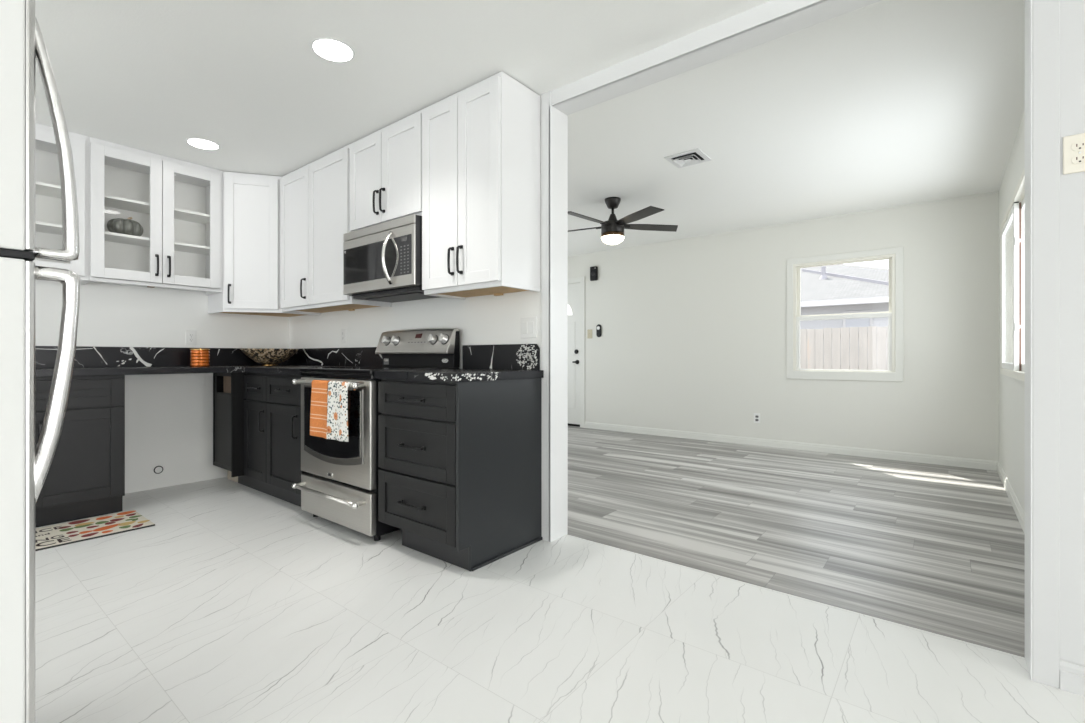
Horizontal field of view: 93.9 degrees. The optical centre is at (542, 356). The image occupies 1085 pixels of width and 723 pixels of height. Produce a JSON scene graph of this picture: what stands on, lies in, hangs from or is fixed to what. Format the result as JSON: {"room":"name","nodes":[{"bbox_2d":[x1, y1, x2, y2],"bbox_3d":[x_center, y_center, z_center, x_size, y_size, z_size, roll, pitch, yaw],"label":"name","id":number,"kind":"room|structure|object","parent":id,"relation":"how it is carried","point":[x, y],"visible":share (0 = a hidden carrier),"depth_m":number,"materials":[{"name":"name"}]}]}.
{"room":"kitchen","nodes":[
{"label":"kitchen","id":0,"kind":"room"},
{"bbox_2d":[35,279,288,493],"bbox_3d":[-4.617,-0.219,1.813,0.100,2.438,7.275,0,0,39],"label":"wall","id":1,"kind":"structure","parent":0,"point":[169,417],"depth_m":3.87,"materials":[{"name":"white paint"}]},
{"bbox_2d":[33,123,88,283],"bbox_3d":[-3.302,-0.967,3.082,0.370,0.939,0.780,0,0,39],"label":"upper cabinet","id":2,"kind":"object","parent":1,"relation":"attached to","point":[48,201],"visible":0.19,"depth_m":3.29,"materials":[{"name":"white wood"}]},
{"bbox_2d":[35,181,60,197],"bbox_3d":[-3.332,-1.077,3.106,0.273,0.018,0.742,0,0,39],"label":"shelf","id":3,"kind":"object","parent":2,"relation":"attached to","point":[42,190],"depth_m":3.26,"materials":[{"name":"white"}]},
{"bbox_2d":[35,221,61,234],"bbox_3d":[-3.332,-0.831,3.106,0.273,0.018,0.742,0,0,39],"label":"shelf","id":4,"kind":"object","parent":2,"relation":"attached to","point":[41,228],"depth_m":3.25,"materials":[{"name":"white"}]},
{"bbox_2d":[80,137,222,294],"bbox_3d":[-2.814,-0.967,3.693,0.370,0.939,0.780,0,0,39],"label":"upper cabinet","id":5,"kind":"object","parent":1,"relation":"attached to","point":[178,204],"visible":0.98,"depth_m":3.65,"materials":[{"name":"white wood"}]},
{"bbox_2d":[107,217,143,235],"bbox_3d":[-2.922,-0.912,3.553,0.193,0.145,0.193,0,0,17],"label":"pumpkin","id":6,"kind":"object","parent":5,"relation":"on","point":[127,226],"visible":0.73,"depth_m":3.49,"materials":[{"name":"grey ceramic"}]},
{"bbox_2d":[104,194,209,223],"bbox_3d":[-2.844,-1.077,3.717,0.273,0.018,0.742,0,0,39],"label":"shelf","id":7,"kind":"object","parent":5,"relation":"attached to","point":[111,203],"depth_m":3.70,"materials":[{"name":"white"}]},
{"bbox_2d":[104,231,209,254],"bbox_3d":[-2.844,-0.831,3.717,0.273,0.018,0.742,0,0,39],"label":"shelf","id":8,"kind":"object","parent":5,"relation":"attached to","point":[110,238],"depth_m":3.71,"materials":[{"name":"white"}]},
{"bbox_2d":[154,466,162,473],"bbox_3d":[-2.920,0.860,3.855,0.006,0.060,0.060,0,0,39],"label":"escutcheon","id":9,"kind":"object","parent":1,"relation":"attached to","point":[158,469],"visible":1,"depth_m":3.85,"materials":[{"name":"silver metal"}]},
{"bbox_2d":[35,346,287,367],"bbox_3d":[-3.167,0.005,3.533,0.019,0.164,2.773,0,0,39],"label":"backsplash","id":10,"kind":"structure","parent":1,"relation":"attached to","point":[45,356],"depth_m":3.74,"materials":[{"name":"black stone"}]},
{"bbox_2d":[186,330,195,344],"bbox_3d":[-2.787,-0.150,4.020,0.009,0.116,0.072,0,0,39],"label":"wall outlet","id":11,"kind":"object","parent":1,"relation":"attached to","point":[190,335],"visible":1,"depth_m":4.02,"materials":[{"name":"white plastic"}]},
{"bbox_2d":[208,171,319,316],"bbox_3d":[-2.294,-0.890,4.194,0.558,1.084,0.650,0,0,39],"label":"upper cabinet","id":12,"kind":"object","parent":1,"relation":"attached to","point":[251,202],"visible":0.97,"depth_m":3.96,"materials":[{"name":"white paint"}]},
{"bbox_2d":[289,95,541,369],"bbox_3d":[-1.128,-0.219,3.773,3.110,2.438,0.143,0,0,39],"label":"wall","id":13,"kind":"structure","parent":0,"point":[486,319],"depth_m":3.32,"materials":[{"name":"white paint"}]},
{"bbox_2d":[288,347,381,366],"bbox_3d":[-1.707,-0.001,4.129,1.519,0.155,0.019,0,0,39],"label":"backsplash","id":14,"kind":"structure","parent":13,"relation":"attached to","point":[357,356],"depth_m":4.07,"materials":[{"name":"black stone"}]},
{"bbox_2d":[280,143,391,313],"bbox_3d":[-1.594,-0.894,3.814,1.007,1.075,0.370,0,0,39],"label":"upper cabinet","id":15,"kind":"object","parent":13,"relation":"attached to","point":[314,197],"visible":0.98,"depth_m":3.69,"materials":[{"name":"white paint"}]},
{"bbox_2d":[341,328,345,342],"bbox_3d":[-1.589,-0.166,4.044,0.072,0.116,0.009,0,0,39],"label":"wall outlet","id":16,"kind":"object","parent":13,"relation":"attached to","point":[343,331],"visible":1,"depth_m":4.04,"materials":[{"name":"white plastic"}]},
{"bbox_2d":[350,109,423,230],"bbox_3d":[-0.902,-1.123,3.263,0.761,0.617,0.370,0,0,39],"label":"upper cabinet","id":17,"kind":"object","parent":13,"relation":"attached to","point":[386,164],"visible":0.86,"depth_m":3.12,"materials":[{"name":"white paint"}]},
{"bbox_2d":[343,214,438,302],"bbox_3d":[-0.927,-0.596,3.233,0.756,0.432,0.444,0,0,39],"label":"microwave","id":18,"kind":"object","parent":17,"relation":"attached to","point":[382,262],"visible":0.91,"depth_m":3.08,"materials":[{"name":"silver metal"}]},
{"bbox_2d":[422,71,540,299],"bbox_3d":[-0.364,-0.894,2.833,0.613,1.075,0.370,0,0,39],"label":"upper cabinet","id":19,"kind":"object","parent":13,"relation":"attached to","point":[481,143],"visible":1,"depth_m":2.68,"materials":[{"name":"white paint"}]},
{"bbox_2d":[462,344,539,369],"bbox_3d":[-0.256,0.001,2.972,0.604,0.147,0.019,0,0,39],"label":"backsplash","id":20,"kind":"structure","parent":13,"relation":"attached to","point":[503,356],"depth_m":2.94,"materials":[{"name":"black stone"}]},
{"bbox_2d":[521,317,536,337],"bbox_3d":[-0.078,-0.163,2.839,0.118,0.118,0.008,0,0,39],"label":"light switch","id":21,"kind":"object","parent":13,"relation":"attached to","point":[528,324],"visible":1,"depth_m":2.83,"materials":[{"name":"white plastic"}]},
{"bbox_2d":[542,91,550,540],"bbox_3d":[0.021,-0.219,2.760,0.061,2.438,0.012,0,0,39],"label":"trim","id":22,"kind":"structure","parent":13,"relation":"attached to","point":[546,97],"depth_m":2.76,"materials":[{"name":"white paint"}]},
{"bbox_2d":[549,105,567,541],"bbox_3d":[0.088,-0.178,2.800,0.014,2.357,0.157,0,0,39],"label":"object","id":23,"kind":"structure","parent":13,"relation":"attached to","point":[558,121],"depth_m":2.80,"materials":[{"name":"white paint"}]},
{"bbox_2d":[35,0,1024,255],"bbox_3d":[1.808,-1.488,-0.860,14.500,0.100,11.210,0,0,39],"label":"ceiling","id":24,"kind":"structure","parent":0,"point":[884,103],"depth_m":2.75,"materials":[{"name":"white paint"}]},
{"bbox_2d":[186,138,219,149],"bbox_3d":[-2.290,-1.434,3.423,0.188,0.008,0.188,0,0,39],"label":"recessed light","id":25,"kind":"object","parent":24,"relation":"in","point":[201,143],"visible":1,"depth_m":3.41,"materials":[{"name":"white paint"}]},
{"bbox_2d":[311,37,353,61],"bbox_3d":[-0.982,-1.434,2.377,0.188,0.008,0.188,0,0,39],"label":"recessed light","id":26,"kind":"object","parent":24,"relation":"in","point":[331,49],"visible":1,"depth_m":2.36,"materials":[{"name":"white paint"}]},
{"bbox_2d":[568,197,677,244],"bbox_3d":[0.616,-1.243,4.637,1.230,0.414,1.205,0,0,39],"label":"ceiling fan","id":27,"kind":"object","parent":24,"relation":"hanging from","point":[612,230],"visible":0.99,"depth_m":4.60,"materials":[{"name":"black metal"}]},
{"bbox_2d":[664,148,711,167],"bbox_3d":[1.063,-1.439,3.702,0.256,0.022,0.256,0,0,39],"label":"ceiling vent","id":28,"kind":"object","parent":24,"relation":"in","point":[695,156],"visible":1,"depth_m":3.69,"materials":[{"name":"white metal"}]},
{"bbox_2d":[35,426,1084,722],"bbox_3d":[1.808,1.029,-0.860,14.500,0.062,11.210,0,0,39],"label":"floor","id":29,"kind":"structure","parent":0,"point":[239,604],"depth_m":2.01,"materials":[{"name":"white tile"}]},
{"bbox_2d":[0,0,79,722],"bbox_3d":[-1.453,0.150,0.872,0.760,1.700,0.872,0,0,39],"label":"refrigerator","id":30,"kind":"object","parent":29,"relation":"on","point":[24,469],"visible":1,"depth_m":0.91,"materials":[{"name":"white metal"}]},
{"bbox_2d":[35,375,124,527],"bbox_3d":[-3.151,0.558,3.045,0.648,0.884,0.910,0,0,39],"label":"base cabinet","id":31,"kind":"object","parent":29,"relation":"on","point":[85,478],"visible":0.46,"depth_m":3.08,"materials":[{"name":"black paint"}]},
{"bbox_2d":[35,510,154,550],"bbox_3d":[-2.754,0.994,2.773,0.445,0.012,0.934,0,0,39],"label":"kitchen mat","id":32,"kind":"object","parent":29,"relation":"on","point":[46,537],"visible":0.66,"depth_m":2.92,"materials":[{"name":"fabric"}]},
{"bbox_2d":[68,519,89,523],"bbox_3d":[-2.770,0.988,3.035,0.076,0.001,0.099,0,0,39],"label":"print","id":33,"kind":"object","parent":32,"relation":"on","point":[84,520],"depth_m":3.04,"materials":[{"name":"red fabric"}]},
{"bbox_2d":[74,524,92,527],"bbox_3d":[-2.677,0.988,2.961,0.048,0.001,0.090,0,0,39],"label":"print","id":34,"kind":"object","parent":32,"relation":"on","point":[82,525],"depth_m":2.96,"materials":[{"name":"green"}]},
{"bbox_2d":[75,522,93,525],"bbox_3d":[-2.703,0.988,2.994,0.062,0.001,0.090,0,0,39],"label":"print","id":35,"kind":"object","parent":32,"relation":"on","point":[82,523],"depth_m":2.99,"materials":[{"name":"yellow fabric"}]},
{"bbox_2d":[81,532,98,536],"bbox_3d":[-2.510,0.988,2.814,0.054,0.001,0.077,0,0,39],"label":"print","id":36,"kind":"object","parent":32,"relation":"on","point":[91,534],"depth_m":2.82,"materials":[{"name":"red fabric"}]},
{"bbox_2d":[96,516,111,519],"bbox_3d":[-2.686,0.988,3.108,0.062,0.001,0.079,0,0,39],"label":"print","id":37,"kind":"object","parent":32,"relation":"on","point":[102,517],"depth_m":3.11,"materials":[{"name":"orange fabric"}]},
{"bbox_2d":[93,523,120,530],"bbox_3d":[-2.517,0.988,2.936,0.069,0.001,0.144,0,0,20],"label":"print","id":38,"kind":"object","parent":32,"relation":"on","point":[116,525],"depth_m":2.93,"materials":[{"name":"orange fabric"}]},
{"bbox_2d":[110,518,124,521],"bbox_3d":[-2.576,0.988,3.072,0.062,0.001,0.070,0,0,39],"label":"print","id":39,"kind":"object","parent":32,"relation":"on","point":[114,519],"depth_m":3.08,"materials":[{"name":"red fabric"}]},
{"bbox_2d":[117,511,134,514],"bbox_3d":[-2.631,0.988,3.209,0.070,0.001,0.099,0,0,39],"label":"print","id":40,"kind":"object","parent":32,"relation":"on","point":[126,512],"depth_m":3.20,"materials":[{"name":"orange fabric"}]},
{"bbox_2d":[118,521,135,525],"bbox_3d":[-2.460,0.988,3.004,0.070,0.001,0.087,0,0,39],"label":"print","id":41,"kind":"object","parent":32,"relation":"on","point":[126,523],"depth_m":3.00,"materials":[{"name":"yellow fabric"}]},
{"bbox_2d":[213,372,306,506],"bbox_3d":[-1.932,0.558,3.871,1.528,0.884,0.700,0,0,39],"label":"base cabinet","id":42,"kind":"object","parent":29,"relation":"on","point":[257,416],"visible":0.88,"depth_m":3.58,"materials":[{"name":"black paint"}]},
{"bbox_2d":[35,365,364,376],"bbox_3d":[-2.576,0.095,3.061,1.530,0.041,2.773,0,0,39],"label":"countertop","id":43,"kind":"structure","parent":42,"relation":"on","point":[281,369],"depth_m":3.39,"materials":[{"name":"black stone"}]},
{"bbox_2d":[190,349,209,365],"bbox_3d":[-2.621,0.006,3.882,0.128,0.135,0.128,0,0,39],"label":"candle jar","id":44,"kind":"object","parent":43,"relation":"on","point":[199,357],"visible":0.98,"depth_m":3.83,"materials":[{"name":"orange glass"}]},
{"bbox_2d":[241,348,298,365],"bbox_3d":[-2.277,0.004,4.241,0.432,0.140,0.432,0,0,39],"label":"decorative bowl","id":45,"kind":"object","parent":43,"relation":"on","point":[265,356],"visible":1,"depth_m":4.11,"materials":[{"name":"ceramic"}]},
{"bbox_2d":[292,328,459,540],"bbox_3d":[-1.033,0.406,3.132,0.774,1.188,0.703,0,0,39],"label":"range","id":46,"kind":"object","parent":29,"relation":"on","point":[339,485],"visible":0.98,"depth_m":2.92,"materials":[{"name":"silver metal"}]},
{"bbox_2d":[310,380,329,438],"bbox_3d":[-1.255,0.295,2.882,0.189,0.322,0.049,0,0,39],"label":"tea towel","id":47,"kind":"object","parent":46,"relation":"hanging from","point":[319,390],"visible":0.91,"depth_m":2.87,"materials":[{"name":"orange fabric"}]},
{"bbox_2d":[326,381,354,441],"bbox_3d":[-1.099,0.294,2.753,0.215,0.322,0.053,0,0,39],"label":"tea towel","id":48,"kind":"object","parent":46,"relation":"hanging from","point":[337,404],"visible":0.98,"depth_m":2.74,"materials":[{"name":"fabric"}]},
{"bbox_2d":[300,366,458,379],"bbox_3d":[-1.013,0.096,3.157,0.774,0.056,0.628,0,0,39],"label":"cooktop","id":49,"kind":"object","parent":46,"relation":"in","point":[311,373],"depth_m":2.94,"materials":[{"name":"black glass"}]},
{"bbox_2d":[378,378,542,571],"bbox_3d":[-0.445,0.558,2.723,0.640,0.884,0.641,0,0,39],"label":"base cabinet","id":50,"kind":"object","parent":29,"relation":"on","point":[460,463],"visible":0.98,"depth_m":2.50,"materials":[{"name":"black paint"}]},
{"bbox_2d":[374,369,543,381],"bbox_3d":[-0.439,0.095,2.725,0.655,0.041,0.634,0,0,39],"label":"countertop","id":51,"kind":"structure","parent":50,"relation":"on","point":[441,375],"depth_m":2.52,"materials":[{"name":"black stone"}]},
{"bbox_2d":[568,193,998,460],"bbox_3d":[1.874,-0.229,6.218,5.775,2.458,0.140,0,0,39],"label":"wall","id":52,"kind":"structure","parent":0,"point":[693,338],"depth_m":5.53,"materials":[{"name":"white paint"}]},
{"bbox_2d":[568,276,584,427],"bbox_3d":[0.189,-0.065,7.478,1.060,2.130,0.113,0,0,39],"label":"door","id":53,"kind":"structure","parent":52,"relation":"in","point":[576,291],"depth_m":7.24,"materials":[{"name":"white paint"}]},
{"bbox_2d":[587,329,591,337],"bbox_3d":[0.659,-0.318,7.088,0.078,0.125,0.016,0,0,39],"label":"light switch","id":54,"kind":"object","parent":52,"relation":"attached to","point":[589,332],"visible":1,"depth_m":7.09,"materials":[{"name":"beige plastic"}]},
{"bbox_2d":[590,266,597,280],"bbox_3d":[0.709,-1.153,7.024,0.108,0.195,0.052,0,0,39],"label":"door chime","id":55,"kind":"object","parent":52,"relation":"attached to","point":[593,270],"visible":1,"depth_m":7.00,"materials":[{"name":"black plastic"}]},
{"bbox_2d":[596,324,600,336],"bbox_3d":[0.775,-0.358,6.985,0.072,0.176,0.030,0,0,39],"label":"wall control","id":56,"kind":"object","parent":52,"relation":"attached to","point":[598,327],"visible":1,"depth_m":6.98,"materials":[{"name":"black plastic"}]},
{"bbox_2d":[754,413,759,422],"bbox_3d":[2.410,0.692,5.696,0.070,0.112,0.009,0,0,39],"label":"wall outlet","id":57,"kind":"object","parent":52,"relation":"attached to","point":[756,415],"visible":1,"depth_m":5.69,"materials":[{"name":"white plastic"}]},
{"bbox_2d":[568,191,998,256],"bbox_3d":[1.819,-1.443,6.165,5.555,0.018,0.012,0,0,39],"label":"trim","id":58,"kind":"structure","parent":52,"relation":"attached to","point":[994,191],"depth_m":5.35,"materials":[{"name":"white paint"}]},
{"bbox_2d":[585,422,997,470],"bbox_3d":[2.293,0.958,5.785,4.340,0.085,0.014,0,0,39],"label":"baseboard","id":59,"kind":"structure","parent":52,"relation":"attached to","point":[862,452],"depth_m":5.33,"materials":[{"name":"white paint"}]},
{"bbox_2d":[787,247,903,381],"bbox_3d":[3.082,-0.407,5.214,1.035,1.295,0.104,0,0,39],"label":"window","id":60,"kind":"structure","parent":52,"relation":"in","point":[895,372],"depth_m":5.13,"materials":[{"name":"white paint"}]},
{"bbox_2d":[999,109,1024,512],"bbox_3d":[2.905,-0.229,2.977,0.120,2.458,3.642,0,0,39],"label":"wall","id":61,"kind":"structure","parent":0,"point":[1011,390],"depth_m":3.57,"materials":[{"name":"white paint"}]},
{"bbox_2d":[997,461,1024,533],"bbox_3d":[2.853,0.958,3.019,0.014,0.085,3.642,0,0,39],"label":"baseboard","id":62,"kind":"structure","parent":61,"relation":"attached to","point":[1019,512],"depth_m":3.39,"materials":[{"name":"white paint"}]},
{"bbox_2d":[1000,167,1024,380],"bbox_3d":[3.008,-0.448,3.134,0.136,1.165,2.092,0,0,39],"label":"window","id":63,"kind":"structure","parent":61,"relation":"in","point":[1012,228],"depth_m":3.23,"materials":[{"name":"white plastic"}]},
{"bbox_2d":[1060,0,1084,665],"bbox_3d":[5.078,-0.219,-1.177,8.992,2.438,0.143,0,0,39],"label":"wall","id":64,"kind":"structure","parent":0,"point":[1072,12],"depth_m":1.52,"materials":[{"name":"grey paint"}]},
{"bbox_2d":[551,0,823,105],"bbox_3d":[0.782,-1.361,2.160,1.888,0.009,0.014,0,0,39],"label":"trim","id":65,"kind":"structure","parent":64,"relation":"attached to","point":[806,5],"depth_m":2.23,"materials":[{"name":"white paint"}]},
{"bbox_2d":[551,0,881,114],"bbox_3d":[0.826,-1.407,2.215,1.908,0.101,0.143,0,0,39],"label":"ceiling beam","id":66,"kind":"structure","parent":64,"relation":"attached to","point":[825,10],"depth_m":2.26,"materials":[{"name":"white paint"}]},
{"bbox_2d":[1025,0,1032,680],"bbox_3d":[1.562,-0.178,1.623,0.014,2.357,0.157,0,0,39],"label":"trim","id":67,"kind":"structure","parent":64,"relation":"attached to","point":[1028,3],"depth_m":1.59,"materials":[{"name":"white paint"}]},
{"bbox_2d":[1032,0,1059,688],"bbox_3d":[1.538,-0.219,1.549,0.060,2.438,0.014,0,0,39],"label":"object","id":68,"kind":"structure","parent":64,"relation":"attached to","point":[1045,13],"depth_m":1.54,"materials":[{"name":"grey paint"}]},
{"bbox_2d":[1060,659,1084,696],"bbox_3d":[4.974,0.958,-1.194,8.734,0.085,0.014,0,0,39],"label":"baseboard","id":69,"kind":"structure","parent":64,"relation":"attached to","point":[1072,675],"depth_m":1.51,"materials":[{"name":"grey paint"}]},
{"bbox_2d":[1063,133,1084,174],"bbox_3d":[1.594,-0.605,1.505,0.070,0.114,0.009,0,0,39],"label":"wall outlet","id":70,"kind":"object","parent":64,"relation":"attached to","point":[1073,145],"visible":1,"depth_m":1.51,"materials":[{"name":"beige plastic"}]},
{"bbox_2d":[1072,141,1084,150],"bbox_3d":[1.593,-0.625,1.503,0.034,0.025,0.002,0,0,39],"label":"socket","id":71,"kind":"object","parent":70,"relation":"attached to","point":[1076,145],"depth_m":1.50,"materials":[{"name":"beige plastic"}]},
{"bbox_2d":[1072,154,1084,163],"bbox_3d":[1.593,-0.586,1.503,0.034,0.025,0.002,0,0,39],"label":"socket","id":72,"kind":"object","parent":70,"relation":"attached to","point":[1076,158],"depth_m":1.50,"materials":[{"name":"beige plastic"}]},
{"label":"outside","id":73,"kind":"structure","parent":0,"visible":0},
{"bbox_3d":[15.952,1.250,19.997,60.000,0.100,38.840,0,0,39],"label":"ground","id":74,"kind":"structure","parent":73,"visible":0},
{"bbox_2d":[800,326,887,369],"bbox_3d":[6.044,0.322,9.288,9.066,1.757,0.060,0,0,39],"label":"fence","id":75,"kind":"object","parent":74,"relation":"on","point":[872,339],"visible":0.07,"depth_m":9.54,"materials":[{"name":"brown wood"}]},
{"bbox_2d":[800,264,888,365],"bbox_3d":[8.165,-0.836,16.449,11.450,4.071,8.100,0,0,39],"label":"house","id":76,"kind":"structure","parent":74,"relation":"on","point":[840,288],"depth_m":12.84,"materials":[{"name":"grey paint"}]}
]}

